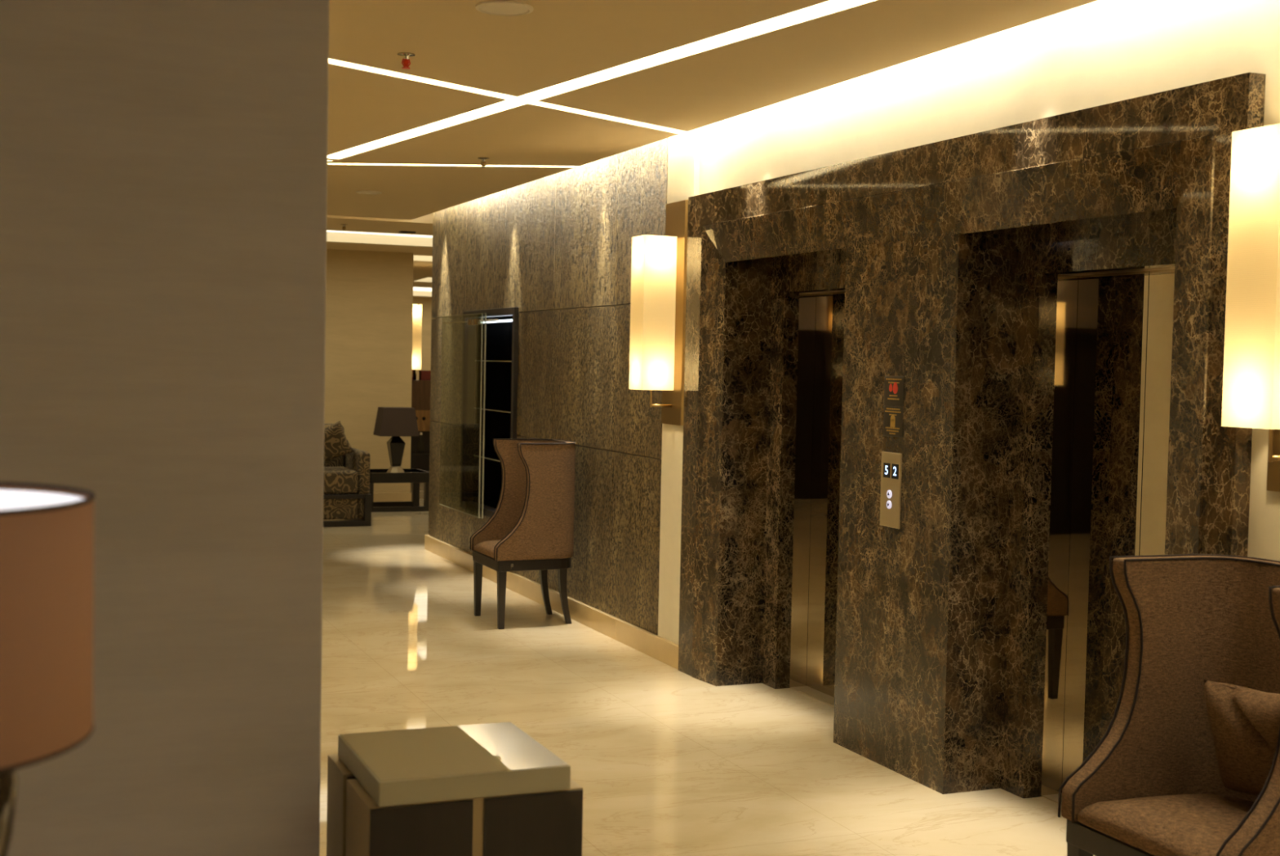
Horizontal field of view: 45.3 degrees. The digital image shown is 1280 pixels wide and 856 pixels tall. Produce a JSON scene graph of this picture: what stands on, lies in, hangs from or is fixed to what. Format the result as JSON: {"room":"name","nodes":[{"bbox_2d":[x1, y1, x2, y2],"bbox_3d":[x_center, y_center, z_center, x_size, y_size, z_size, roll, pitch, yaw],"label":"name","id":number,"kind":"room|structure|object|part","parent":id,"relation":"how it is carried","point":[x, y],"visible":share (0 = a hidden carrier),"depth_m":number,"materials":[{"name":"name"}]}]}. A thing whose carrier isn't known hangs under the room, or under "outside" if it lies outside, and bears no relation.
{"room":"hotel lobby","nodes":[
{"label":"hotel lobby","id":0,"kind":"room"},
{"bbox_2d":[0,0,329,855],"bbox_3d":[-1.387,0.047,3.383,1.127,2.760,1.300,0,3,-23],"label":"wall pillar","id":1,"kind":"structure","parent":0,"point":[163,163],"depth_m":2.89,"materials":[{"name":"beige paint"}]},
{"bbox_2d":[324,248,413,493],"bbox_3d":[-4.054,-0.598,17.199,2.670,2.760,1.500,0,3,-23],"label":"wall","id":2,"kind":"structure","parent":0,"point":[369,295],"depth_m":16.82,"materials":[{"name":"beige paint"}]},
{"bbox_2d":[373,492,411,502],"bbox_3d":[-4.073,0.731,17.237,2.710,0.100,1.540,0,3,-23],"label":"baseboard","id":3,"kind":"structure","parent":2,"relation":"attached to","point":[378,497],"depth_m":16.95,"materials":[{"name":"beige stone"}]},
{"bbox_2d":[326,213,432,297],"bbox_3d":[-5.679,-2.189,20.258,13.000,0.090,16.060,0,3,-23],"label":"ceiling","id":4,"kind":"structure","parent":0,"point":[421,247],"depth_m":15.68,"materials":[{"name":"paint"}]},
{"bbox_2d":[340,224,347,231],"bbox_3d":[-2.600,-1.762,13.461,0.068,0.055,0.068,0,3,-23],"label":"sprinkler","id":5,"kind":"object","parent":4,"relation":"attached to","point":[344,228],"visible":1,"depth_m":13.45,"materials":[{"name":"silver metal"}]},
{"bbox_2d":[326,230,432,237],"bbox_3d":[-3.278,-1.958,14.720,7.200,0.012,1.460,0,3,-23],"label":"recessed light","id":6,"kind":"object","parent":4,"relation":"in","point":[330,231],"visible":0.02,"depth_m":15.59,"materials":[{"name":"white"}]},
{"bbox_2d":[399,231,415,233],"bbox_3d":[-2.138,-1.800,14.084,0.140,0.014,0.080,0,3,-23],"label":"ceiling vent","id":7,"kind":"object","parent":4,"relation":"in","point":[400,232],"visible":1,"depth_m":14.06,"materials":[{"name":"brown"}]},
{"bbox_2d":[413,287,431,291],"bbox_3d":[-3.588,-2.494,27.101,2.300,0.012,3.800,0,3,-23],"label":"recessed light","id":8,"kind":"object","parent":4,"relation":"in","point":[419,289],"visible":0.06,"depth_m":27.94,"materials":[{"name":"white"}]},
{"bbox_2d":[326,231,432,238],"bbox_3d":[-2.629,-2.057,12.892,13.000,0.060,32.000,0,3,-23],"label":"ceiling","id":9,"kind":"structure","parent":0,"point":[326,232],"depth_m":17.79,"materials":[{"name":"white paint"}]},
{"bbox_2d":[413,290,435,379],"bbox_3d":[-8.736,-1.270,27.632,13.000,3.020,0.200,0,3,-23],"label":"wall","id":10,"kind":"structure","parent":0,"point":[426,303],"depth_m":29.41,"materials":[{"name":"beige paint"}]},
{"bbox_2d":[319,483,1094,855],"bbox_3d":[-2.692,1.020,13.024,13.000,0.060,32.000,0,3,-23],"label":"floor","id":11,"kind":"structure","parent":0,"point":[666,761],"depth_m":6.78,"materials":[{"name":"beige stone"}]},
{"bbox_2d":[323,423,371,527],"bbox_3d":[-3.638,0.439,14.569,1.990,0.930,0.970,0,3,-23],"label":"sofa","id":12,"kind":"object","parent":11,"relation":"on","point":[346,491],"visible":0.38,"depth_m":14.49,"materials":[{"name":"fabric"}]},
{"bbox_3d":[-3.767,0.273,14.881,1.750,0.630,0.280,0,3,-23],"label":"backrest","id":13,"kind":"part","parent":12,"relation":"part of","materials":[{"name":"fabric"}]},
{"bbox_2d":[324,420,354,463],"bbox_3d":[-2.958,0.143,14.667,0.438,0.435,0.184,1,2,0],"label":"cushion","id":14,"kind":"object","parent":12,"relation":"on","point":[336,444],"visible":0.72,"depth_m":14.61,"materials":[{"name":"fabric"}]},
{"bbox_3d":[-3.650,0.723,14.595,1.760,0.240,0.860,0,3,-23],"label":"seat","id":15,"kind":"part","parent":12,"relation":"part of","materials":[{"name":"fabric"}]},
{"bbox_2d":[323,466,358,494],"bbox_3d":[-3.592,0.499,14.456,1.760,0.218,0.640,0,3,-23],"label":"seat cushion","id":16,"kind":"object","parent":12,"relation":"on","point":[337,480],"depth_m":14.45,"materials":[{"name":"fabric"}]},
{"bbox_3d":[-3.643,0.754,14.572,1.985,0.300,0.950,0,3,-23],"label":"wood frame","id":17,"kind":"part","parent":12,"relation":"part of","materials":[{"name":"black wood"}]},
{"bbox_3d":[-2.768,0.529,14.923,0.110,0.645,0.820,0,3,-23],"label":"armrest","id":18,"kind":"part","parent":12,"relation":"part of","materials":[{"name":"fabric"}]},
{"bbox_2d":[369,468,429,512],"bbox_3d":[-2.608,0.654,16.182,0.690,0.405,0.600,0,3,-23],"label":"end table","id":19,"kind":"object","parent":11,"relation":"on","point":[415,477],"visible":0.56,"depth_m":15.98,"materials":[{"name":"black paint"}]},
{"bbox_3d":[-2.794,0.718,15.821,0.070,0.300,0.070,0,3,-23],"label":"leg","id":20,"kind":"part","parent":19,"relation":"part of","materials":[{"name":"brown wood"}]},
{"bbox_3d":[-2.719,0.818,16.448,0.550,0.050,0.040,0,3,-23],"label":"rail","id":21,"kind":"part","parent":19,"relation":"part of","materials":[{"name":"brown wood"}]},
{"bbox_2d":[373,407,418,472],"bbox_3d":[-2.562,0.135,16.088,0.409,0.700,0.339,0,3,-23],"label":"table lamp","id":22,"kind":"object","parent":19,"relation":"on","point":[395,423],"visible":0.98,"depth_m":15.98,"materials":[{"name":"black metal"}]},
{"bbox_3d":[-2.558,-0.068,16.079,0.409,0.295,0.339,0,3,-23],"label":"lamp shade","id":23,"kind":"part","parent":22,"relation":"part of","materials":[{"name":"brown fabric"}]},
{"bbox_3d":[-2.505,0.844,15.931,0.550,0.050,0.040,0,3,-23],"label":"rail","id":24,"kind":"part","parent":19,"relation":"part of","materials":[{"name":"brown wood"}]},
{"bbox_3d":[-2.424,0.695,16.548,0.070,0.300,0.070,0,3,-23],"label":"leg","id":25,"kind":"part","parent":19,"relation":"part of","materials":[{"name":"brown wood"}]},
{"bbox_3d":[-2.221,0.720,16.058,0.070,0.300,0.070,0,3,-23],"label":"leg","id":26,"kind":"part","parent":19,"relation":"part of","materials":[{"name":"brown wood"}]},
{"bbox_2d":[410,451,429,455],"bbox_3d":[-2.742,0.502,20.074,1.000,0.370,0.300,0,3,-23],"label":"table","id":27,"kind":"object","parent":11,"relation":"on","point":[412,453],"visible":0.02,"depth_m":19.89,"materials":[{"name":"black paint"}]},
{"bbox_2d":[410,379,432,471],"bbox_3d":[-2.942,0.001,20.821,1.300,1.300,0.520,0,3,-23],"label":"sideboard","id":28,"kind":"object","parent":11,"relation":"on","point":[420,389],"visible":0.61,"depth_m":20.59,"materials":[{"name":"brown wood"}]},
{"bbox_2d":[413,369,416,380],"bbox_3d":[-3.094,-0.730,20.840,0.110,0.150,0.110,0,3,-23],"label":"jar","id":29,"kind":"object","parent":28,"relation":"on","point":[414,371],"visible":0.37,"depth_m":20.80,"materials":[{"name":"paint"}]},
{"bbox_2d":[418,370,431,380],"bbox_3d":[-2.902,-0.711,20.704,0.144,0.132,0.124,0,3,-23],"label":"box","id":30,"kind":"object","parent":28,"relation":"on","point":[423,375],"visible":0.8,"depth_m":20.65,"materials":[{"name":"red paint"}]},
{"bbox_2d":[326,722,582,855],"bbox_3d":[-0.397,1.058,3.175,0.431,0.800,0.422,0,3,-23],"label":"side table","id":31,"kind":"object","parent":11,"relation":"on","point":[490,789],"visible":1,"depth_m":3.01,"materials":[{"name":"brown wood"}]},
{"bbox_3d":[-0.423,1.078,2.941,0.200,0.717,0.006,0,3,-23],"label":"panel","id":32,"kind":"part","parent":31,"relation":"part of","materials":[{"name":"brown wood"}]},
{"bbox_3d":[-0.388,0.659,3.140,0.377,0.001,0.383,0,3,-23],"label":"glass","id":33,"kind":"part","parent":31,"relation":"part of","materials":[{"name":"beige glass"}]},
{"bbox_3d":[-0.215,1.079,3.027,0.203,0.717,0.006,0,3,-23],"label":"panel","id":34,"kind":"part","parent":31,"relation":"part of","materials":[{"name":"brown wood"}]},
{"bbox_2d":[470,438,576,629],"bbox_3d":[-0.704,0.632,9.396,0.536,1.107,0.567,0,3,-23],"label":"chair","id":35,"kind":"object","parent":11,"relation":"on","point":[531,527],"visible":1,"depth_m":9.20,"materials":[{"name":"brown fabric"}]},
{"bbox_3d":[-1.012,0.999,9.553,0.048,0.346,0.048,0,3,-23],"label":"leg","id":36,"kind":"part","parent":35,"relation":"part of","materials":[{"name":"brown wood"}]},
{"bbox_3d":[-0.731,0.734,9.389,0.464,0.078,0.454,0,3,-23],"label":"seat","id":37,"kind":"part","parent":35,"relation":"part of","materials":[{"name":"brown fabric"}]},
{"bbox_3d":[-0.824,1.023,9.099,0.048,0.346,0.048,0,3,-23],"label":"leg","id":38,"kind":"part","parent":35,"relation":"part of","materials":[{"name":"brown wood"}]},
{"bbox_3d":[-0.707,0.808,9.403,0.506,0.064,0.534,0,3,-23],"label":"seat frame","id":39,"kind":"part","parent":35,"relation":"part of","materials":[{"name":"brown wood"}]},
{"bbox_3d":[-0.700,0.428,9.387,0.530,0.694,0.559,0,3,-23],"label":"backrest","id":40,"kind":"part","parent":35,"relation":"part of","materials":[{"name":"brown fabric"}]},
{"bbox_3d":[-0.594,1.004,9.653,0.086,0.346,0.048,0,3,-23],"label":"leg","id":41,"kind":"part","parent":35,"relation":"part of","materials":[{"name":"brown wood"}]},
{"bbox_3d":[-0.458,1.021,9.324,0.086,0.346,0.048,0,3,-23],"label":"leg","id":42,"kind":"part","parent":35,"relation":"part of","materials":[{"name":"brown wood"}]},
{"bbox_2d":[1057,554,1279,855],"bbox_3d":[1.488,0.912,3.894,0.536,1.107,0.640,0,3,-23],"label":"chair","id":43,"kind":"object","parent":11,"relation":"on","point":[1154,786],"visible":0.91,"depth_m":4.09,"materials":[{"name":"brown fabric"}]},
{"bbox_3d":[1.168,1.278,4.081,0.048,0.346,0.054,0,3,-23],"label":"leg","id":44,"kind":"part","parent":43,"relation":"part of","materials":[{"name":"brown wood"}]},
{"bbox_3d":[1.484,1.088,3.901,0.506,0.064,0.604,0,3,-23],"label":"seat frame","id":45,"kind":"part","parent":43,"relation":"part of","materials":[{"name":"brown fabric"}]},
{"bbox_3d":[1.461,1.014,3.888,0.464,0.078,0.513,0,3,-23],"label":"seat","id":46,"kind":"part","parent":43,"relation":"part of","materials":[{"name":"brown fabric"}]},
{"bbox_2d":[1203,679,1279,795],"bbox_3d":[1.605,0.811,3.919,0.173,0.313,0.349,0,3,-33],"label":"cushion","id":47,"kind":"object","parent":43,"relation":"on","point":[1245,722],"visible":0.93,"depth_m":3.92,"materials":[{"name":"brown fabric"}]},
{"bbox_3d":[-0.875,1.152,1.322,0.900,0.750,0.400,0,3,-23],"label":"console table","id":48,"kind":"object","parent":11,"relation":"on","visible":0},
{"bbox_2d":[0,481,95,855],"bbox_3d":[-0.675,0.419,1.367,0.352,0.717,0.352,0,3,-23],"label":"table lamp","id":49,"kind":"object","parent":48,"relation":"on","point":[46,531],"visible":1,"depth_m":1.31,"materials":[{"name":"brown fabric"}]},
{"bbox_2d":[0,489,84,510],"bbox_3d":[-0.668,0.070,1.353,0.344,0.004,0.344,0,3,-23],"label":"diffuser","id":50,"kind":"object","parent":49,"relation":"attached to","point":[10,500],"depth_m":1.42,"materials":[{"name":"white plastic"}]},
{"bbox_3d":[-0.672,0.276,1.361,0.352,0.004,0.352,0,3,-23],"label":"trim","id":51,"kind":"part","parent":49,"relation":"part of","materials":[{"name":"brown fabric"}]},
{"bbox_3d":[-0.667,0.062,1.352,0.352,0.004,0.352,0,3,-23],"label":"trim","id":52,"kind":"part","parent":49,"relation":"part of","materials":[{"name":"white"}]},
{"bbox_2d":[326,0,1097,219],"bbox_3d":[-2.225,-1.435,4.271,7.150,0.090,15.720,0,3,-23],"label":"ceiling","id":53,"kind":"structure","parent":0,"point":[560,86],"depth_m":6.11,"materials":[{"name":"paint"}]},
{"bbox_2d":[355,190,382,194],"bbox_3d":[-1.905,-1.655,10.764,0.180,0.010,0.180,0,3,-23],"label":"ceiling speaker","id":54,"kind":"object","parent":53,"relation":"attached to","point":[362,192],"visible":1,"depth_m":10.73,"materials":[{"name":"white plastic"}]},
{"bbox_2d":[360,191,378,193],"bbox_3d":[-1.905,-1.655,10.764,0.146,0.008,0.146,0,3,-23],"label":"grille","id":55,"kind":"object","parent":54,"relation":"attached to","point":[360,192],"depth_m":10.75,"materials":[{"name":"white plastic"}]},
{"bbox_2d":[397,52,415,69],"bbox_3d":[-0.893,-1.402,5.854,0.068,0.055,0.068,0,3,-23],"label":"sprinkler","id":56,"kind":"object","parent":53,"relation":"attached to","point":[406,60],"visible":1,"depth_m":5.84,"materials":[{"name":"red metal"}]},
{"bbox_3d":[-0.894,-1.395,5.854,0.026,0.028,0.026,0,3,-23],"label":"bulb","id":57,"kind":"part","parent":56,"relation":"part of","materials":[{"name":"red glass"}]},
{"bbox_2d":[477,156,489,168],"bbox_3d":[-0.901,-1.529,8.824,0.068,0.055,0.068,0,3,-23],"label":"sprinkler","id":58,"kind":"object","parent":53,"relation":"attached to","point":[483,162],"visible":1,"depth_m":8.81,"materials":[{"name":"silver metal"}]},
{"bbox_2d":[475,0,533,16],"bbox_3d":[-0.446,-1.381,5.043,0.190,0.010,0.190,0,3,-23],"label":"ceiling speaker","id":59,"kind":"object","parent":53,"relation":"attached to","point":[497,7],"visible":1,"depth_m":5.03,"materials":[{"name":"white plastic"}]},
{"bbox_2d":[480,4,528,14],"bbox_3d":[-0.446,-1.381,5.043,0.156,0.008,0.156,0,3,-23],"label":"grille","id":60,"kind":"object","parent":59,"relation":"attached to","point":[491,9],"depth_m":5.04,"materials":[{"name":"white plastic"}]},
{"bbox_2d":[436,0,1279,561],"bbox_3d":[1.517,-0.125,5.752,0.595,3.020,15.470,0,3,-23],"label":"wall","id":61,"kind":"structure","parent":0,"point":[1100,52],"depth_m":5.36,"materials":[{"name":"beige paint"}]},
{"bbox_2d":[440,306,523,519],"bbox_3d":[-1.067,-0.111,11.482,0.414,1.532,1.770,0,3,-23],"label":"window","id":62,"kind":"structure","parent":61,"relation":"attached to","point":[490,345],"depth_m":11.80,"materials":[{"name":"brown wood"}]},
{"bbox_3d":[-1.284,-0.799,11.520,0.012,0.012,1.470,0,3,-23],"label":"rail","id":63,"kind":"part","parent":62,"relation":"part of","materials":[{"name":"silver metal"}]},
{"bbox_2d":[475,454,499,460],"bbox_3d":[-0.929,0.239,11.303,0.255,0.008,1.200,0,3,-23],"label":"shelf","id":64,"kind":"object","parent":62,"relation":"attached to","point":[486,457],"depth_m":11.71,"materials":[{"name":"clear glass"}]},
{"bbox_2d":[475,407,511,412],"bbox_3d":[-0.922,-0.125,11.287,0.255,0.008,1.200,0,3,-23],"label":"shelf","id":65,"kind":"object","parent":62,"relation":"attached to","point":[477,409],"depth_m":11.68,"materials":[{"name":"clear glass"}]},
{"bbox_2d":[428,137,668,635],"bbox_3d":[-0.796,-0.416,10.522,0.030,2.854,4.884,0,3,-23],"label":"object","id":66,"kind":"structure","parent":61,"relation":"attached to","point":[562,240],"depth_m":9.51,"materials":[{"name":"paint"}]},
{"bbox_2d":[424,534,678,670],"bbox_3d":[-0.775,1.080,10.429,0.055,0.120,5.258,0,3,-23],"label":"baseboard","id":67,"kind":"structure","parent":61,"relation":"attached to","point":[646,642],"depth_m":9.32,"materials":[{"name":"beige stone"}]},
{"bbox_2d":[628,200,688,426],"bbox_3d":[0.088,-0.605,8.056,0.225,1.175,0.256,0,3,-23],"label":"wall sconce","id":68,"kind":"object","parent":61,"relation":"attached to","point":[659,263],"visible":1,"depth_m":7.98,"materials":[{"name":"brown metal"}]},
{"bbox_3d":[0.067,-0.602,8.048,0.180,0.802,0.180,0,3,-23],"label":"lamp shade","id":69,"kind":"part","parent":68,"relation":"part of","materials":[{"name":"white fabric"}]},
{"bbox_3d":[0.112,-0.316,8.081,0.123,0.416,0.016,0,3,-23],"label":"arm","id":70,"kind":"part","parent":68,"relation":"part of","materials":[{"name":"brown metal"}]},
{"bbox_2d":[657,127,700,644],"bbox_3d":[0.205,-0.252,8.104,0.030,3.020,0.345,0,3,-23],"label":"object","id":71,"kind":"structure","parent":61,"relation":"attached to","point":[683,148],"depth_m":8.13,"materials":[{"name":"beige paint"}]},
{"bbox_2d":[789,289,844,706],"bbox_3d":[0.988,0.316,7.176,0.120,1.997,1.050,0,3,-23],"label":"door","id":72,"kind":"structure","parent":61,"relation":"in","point":[821,313],"depth_m":7.53,"materials":[{"name":"gold metal"}]},
{"bbox_3d":[0.970,1.311,7.219,0.115,0.004,0.890,0,3,-23],"label":"sill","id":73,"kind":"part","parent":72,"relation":"part of","materials":[{"name":"beige metal"}]},
{"bbox_2d":[880,451,902,528],"bbox_3d":[0.995,0.246,6.098,0.015,0.298,0.142,0,3,-23],"label":"panel","id":74,"kind":"object","parent":61,"relation":"attached to","point":[891,463],"visible":1,"depth_m":6.09,"materials":[{"name":"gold metal"}]},
{"bbox_2d":[883,406,903,438],"bbox_3d":[1.006,-0.025,6.089,0.004,0.120,0.142,0,3,-23],"label":"notice sign","id":75,"kind":"object","parent":61,"relation":"attached to","point":[893,415],"visible":1,"depth_m":6.08,"materials":[{"name":"black plastic"}]},
{"bbox_2d":[884,376,904,406],"bbox_3d":[1.008,-0.147,6.083,0.004,0.120,0.142,0,3,-23],"label":"notice sign","id":76,"kind":"object","parent":61,"relation":"attached to","point":[894,385],"visible":1,"depth_m":6.08,"materials":[{"name":"black plastic"}]},
{"bbox_2d":[678,71,1265,799],"bbox_3d":[1.150,0.130,6.239,0.419,2.455,3.855,0,3,-23],"label":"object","id":77,"kind":"structure","parent":61,"relation":"attached to","point":[948,257],"depth_m":5.81,"materials":[{"name":"stone"}]},
{"bbox_2d":[1040,266,1174,803],"bbox_3d":[1.746,0.409,5.346,0.120,1.997,1.012,0,3,-23],"label":"door","id":78,"kind":"structure","parent":61,"relation":"in","point":[1113,335],"depth_m":5.61,"materials":[{"name":"gold metal"}]},
{"bbox_3d":[1.728,1.405,5.389,0.115,0.004,0.852,0,3,-23],"label":"sill","id":79,"kind":"part","parent":78,"relation":"part of","materials":[{"name":"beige metal"}]},
{"bbox_2d":[1221,123,1279,492],"bbox_3d":[1.740,-0.404,4.144,0.225,1.175,0.256,0,3,-23],"label":"wall sconce","id":80,"kind":"object","parent":61,"relation":"attached to","point":[1251,397],"visible":1,"depth_m":4.10,"materials":[{"name":"white glass"}]},
{"bbox_3d":[1.765,-0.115,4.168,0.123,0.416,0.016,0,3,-23],"label":"arm","id":81,"kind":"part","parent":80,"relation":"part of","materials":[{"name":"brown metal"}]},
{"bbox_3d":[-3.699,-0.668,18.995,1.300,2.760,1.250,0,3,-23],"label":"wall pier","id":82,"kind":"object","parent":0,"visible":0},
{"bbox_2d":[412,304,422,373],"bbox_3d":[-2.822,-1.128,18.874,0.225,1.175,0.256,0,3,-23],"label":"wall sconce","id":83,"kind":"object","parent":82,"relation":"attached to","point":[417,308],"visible":0.28,"depth_m":18.81,"materials":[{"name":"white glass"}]}
]}

